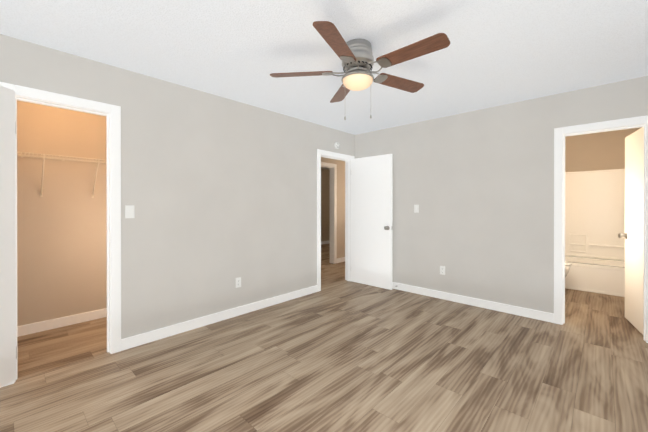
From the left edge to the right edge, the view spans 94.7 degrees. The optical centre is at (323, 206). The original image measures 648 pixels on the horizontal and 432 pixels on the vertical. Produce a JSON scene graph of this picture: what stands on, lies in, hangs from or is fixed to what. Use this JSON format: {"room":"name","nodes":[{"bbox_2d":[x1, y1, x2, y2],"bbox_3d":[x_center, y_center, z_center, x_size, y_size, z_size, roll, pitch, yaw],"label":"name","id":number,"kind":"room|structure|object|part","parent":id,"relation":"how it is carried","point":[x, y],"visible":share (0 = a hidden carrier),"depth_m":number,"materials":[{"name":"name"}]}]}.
{"room":"empty bedroom","nodes":[
{"label":"empty bedroom","id":0,"kind":"room"},
{"bbox_2d":[17,100,106,325],"bbox_3d":[-2.709,0.026,3.178,0.115,2.440,2.385,0,0,43],"label":"wall","id":1,"kind":"structure","parent":0,"point":[61,251],"depth_m":3.08,"materials":[{"name":"paint"}]},
{"bbox_2d":[17,151,105,197],"bbox_3d":[-2.514,-0.294,3.073,0.310,0.400,2.250,0,0,43],"label":"closet shelf","id":2,"kind":"object","parent":1,"relation":"attached to","point":[44,157],"visible":0.44,"depth_m":2.92,"materials":[{"name":"white metal"}]},
{"bbox_2d":[17,308,106,336],"bbox_3d":[-2.623,1.196,3.179,0.013,0.100,2.270,0,0,43],"label":"baseboard","id":3,"kind":"structure","parent":1,"relation":"attached to","point":[31,328],"depth_m":3.06,"materials":[{"name":"white wood"}]},
{"bbox_2d":[0,34,354,338],"bbox_3d":[-1.127,0.025,3.331,0.115,2.440,4.930,0,0,43],"label":"wall","id":4,"kind":"structure","parent":0,"point":[219,193],"depth_m":3.06,"materials":[{"name":"paint"}]},
{"bbox_2d":[0,85,15,387],"bbox_3d":[-2.165,0.202,1.813,0.035,2.015,0.551,0,0,-2],"label":"closet door","id":5,"kind":"structure","parent":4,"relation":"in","point":[7,239],"depth_m":2.03,"materials":[{"name":"white wood"}]},
{"bbox_2d":[0,82,120,386],"bbox_3d":[-2.040,0.194,2.357,0.147,2.107,0.709,0,0,43],"label":"trim","id":6,"kind":"structure","parent":4,"relation":"attached to","point":[111,113],"depth_m":2.52,"materials":[{"name":"white wood"}]},
{"bbox_2d":[125,205,134,217],"bbox_3d":[-1.703,0.047,2.620,0.016,0.114,0.070,0,0,43],"label":"light switch","id":7,"kind":"object","parent":4,"relation":"attached to","point":[129,211],"visible":1,"depth_m":2.62,"materials":[{"name":"white plastic"}]},
{"bbox_2d":[121,285,316,350],"bbox_3d":[-0.926,1.195,3.456,0.013,0.100,2.416,0,0,43],"label":"baseboard","id":8,"kind":"structure","parent":4,"relation":"attached to","point":[148,337],"depth_m":3.12,"materials":[{"name":"white wood"}]},
{"bbox_2d":[236,277,240,287],"bbox_3d":[-0.977,0.868,3.404,0.007,0.114,0.070,0,0,43],"label":"electrical outlet","id":9,"kind":"object","parent":4,"relation":"attached to","point":[238,281],"visible":1,"depth_m":3.40,"materials":[{"name":"white plastic"}]},
{"bbox_2d":[317,149,354,291],"bbox_3d":[0.155,0.204,4.702,0.147,2.077,0.884,0,0,43],"label":"door frame","id":10,"kind":"structure","parent":4,"relation":"attached to","point":[334,155],"depth_m":4.85,"materials":[{"name":"white wood"}]},
{"bbox_2d":[351,154,392,289],"bbox_3d":[0.729,0.227,4.654,0.744,2.006,0.035,0,0,43],"label":"bedroom door","id":11,"kind":"structure","parent":10,"relation":"attached to","point":[371,219],"depth_m":4.61,"materials":[{"name":"white wood"}]},
{"bbox_2d":[334,142,339,148],"bbox_3d":[0.206,-0.948,4.644,0.033,0.108,0.108,0,0,43],"label":"smoke detector","id":12,"kind":"object","parent":4,"relation":"attached to","point":[336,145],"visible":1,"depth_m":4.62,"materials":[{"name":"white plastic"}]},
{"bbox_2d":[0,243,647,431],"bbox_3d":[0.111,1.272,4.562,7.615,0.060,8.415,0,0,43],"label":"floor","id":13,"kind":"structure","parent":0,"point":[348,356],"depth_m":2.24,"materials":[{"name":"brown wood"}]},
{"bbox_2d":[565,261,571,276],"bbox_3d":[3.173,0.817,4.348,0.673,0.852,0.460,0,0,43],"label":"toilet","id":14,"kind":"object","parent":13,"relation":"on","point":[567,266],"visible":0.12,"depth_m":4.10,"materials":[{"name":"white ceramic"}]},
{"bbox_2d":[565,169,624,296],"bbox_3d":[4.100,0.330,4.625,1.646,1.825,0.764,0,0,43],"label":"bathtub","id":15,"kind":"object","parent":13,"relation":"on","point":[594,226],"visible":0.5,"depth_m":4.76,"materials":[{"name":"white plastic"}]},
{"bbox_2d":[0,0,647,134],"bbox_3d":[0.266,-1.221,1.984,3.872,0.060,4.872,0,0,43],"label":"ceiling","id":16,"kind":"structure","parent":0,"point":[494,53],"depth_m":2.21,"materials":[{"name":"white paint"}]},
{"bbox_2d":[270,21,449,119],"bbox_3d":[0.288,-0.913,2.188,1.224,0.556,1.274,0,0,43],"label":"ceiling fan","id":17,"kind":"object","parent":16,"relation":"hanging from","point":[355,56],"visible":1,"depth_m":2.11,"materials":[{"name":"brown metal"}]},
{"bbox_3d":[0.263,-1.065,2.207,0.503,0.254,0.520,0,0,43],"label":"motor","id":18,"kind":"part","parent":17,"relation":"part of","materials":[{"name":"silver metal"}]},
{"bbox_2d":[321,169,329,240],"bbox_3d":[-1.671,0.014,8.018,0.115,2.440,5.400,0,0,43],"label":"wall","id":19,"kind":"structure","parent":0,"point":[325,204],"depth_m":9.77,"materials":[{"name":"paint"}]},
{"bbox_2d":[321,157,344,257],"bbox_3d":[-0.007,0.018,6.299,0.115,2.440,5.635,0,0,43],"label":"wall","id":20,"kind":"structure","parent":0,"point":[340,208],"depth_m":6.61,"materials":[{"name":"paint"}]},
{"bbox_2d":[321,162,336,263],"bbox_3d":[-0.090,0.160,6.210,0.147,2.157,0.915,0,0,43],"label":"door frame","id":21,"kind":"structure","parent":20,"relation":"attached to","point":[333,213],"depth_m":6.47,"materials":[{"name":"white wood"}]},
{"bbox_2d":[337,257,344,262],"bbox_3d":[1.117,1.186,7.409,0.013,0.100,2.482,0,0,43],"label":"baseboard","id":22,"kind":"structure","parent":20,"relation":"attached to","point":[342,259],"depth_m":6.60,"materials":[{"name":"white wood"}]},
{"bbox_2d":[355,76,647,313],"bbox_3d":[1.952,0.025,3.746,3.815,2.440,0.115,0,0,43],"label":"wall","id":23,"kind":"structure","parent":0,"point":[477,186],"depth_m":3.64,"materials":[{"name":"paint"}]},
{"bbox_2d":[414,205,418,212],"bbox_3d":[1.315,0.031,4.253,0.070,0.114,0.016,0,0,43],"label":"light switch","id":24,"kind":"object","parent":23,"relation":"attached to","point":[416,208],"visible":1,"depth_m":4.25,"materials":[{"name":"white plastic"}]},
{"bbox_2d":[440,266,444,274],"bbox_3d":[1.590,0.859,4.003,0.070,0.114,0.007,0,0,43],"label":"electrical outlet","id":25,"kind":"object","parent":23,"relation":"attached to","point":[442,270],"visible":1,"depth_m":4.00,"materials":[{"name":"white plastic"}]},
{"bbox_2d":[392,282,553,322],"bbox_3d":[1.484,1.194,4.095,2.658,0.100,0.020,0,0,43],"label":"baseboard","id":26,"kind":"structure","parent":23,"relation":"attached to","point":[525,312],"depth_m":3.67,"materials":[{"name":"white wood"}]},
{"bbox_2d":[554,115,647,342],"bbox_3d":[2.773,0.208,2.978,0.747,2.077,0.147,0,0,43],"label":"door frame","id":27,"kind":"structure","parent":23,"relation":"attached to","point":[561,134],"depth_m":3.13,"materials":[{"name":"white wood"}]},
{"bbox_2d":[625,127,643,333],"bbox_3d":[3.212,0.234,3.070,0.035,2.000,0.581,0,0,32],"label":"door","id":28,"kind":"structure","parent":23,"relation":"in","point":[634,201],"depth_m":3.06,"materials":[{"name":"beige wood"}]},
{"bbox_2d":[618,233,626,238],"bbox_3d":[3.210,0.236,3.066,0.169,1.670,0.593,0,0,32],"label":"door knob","id":29,"kind":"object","parent":28,"relation":"attached to","point":[620,235],"depth_m":3.28,"materials":[{"name":"silver metal"}]},
{"bbox_2d":[565,127,641,171],"bbox_3d":[4.401,0.022,4.946,1.880,2.440,0.115,0,0,43],"label":"wall","id":30,"kind":"structure","parent":0,"point":[596,151],"depth_m":4.84,"materials":[{"name":"paint"}]}
]}

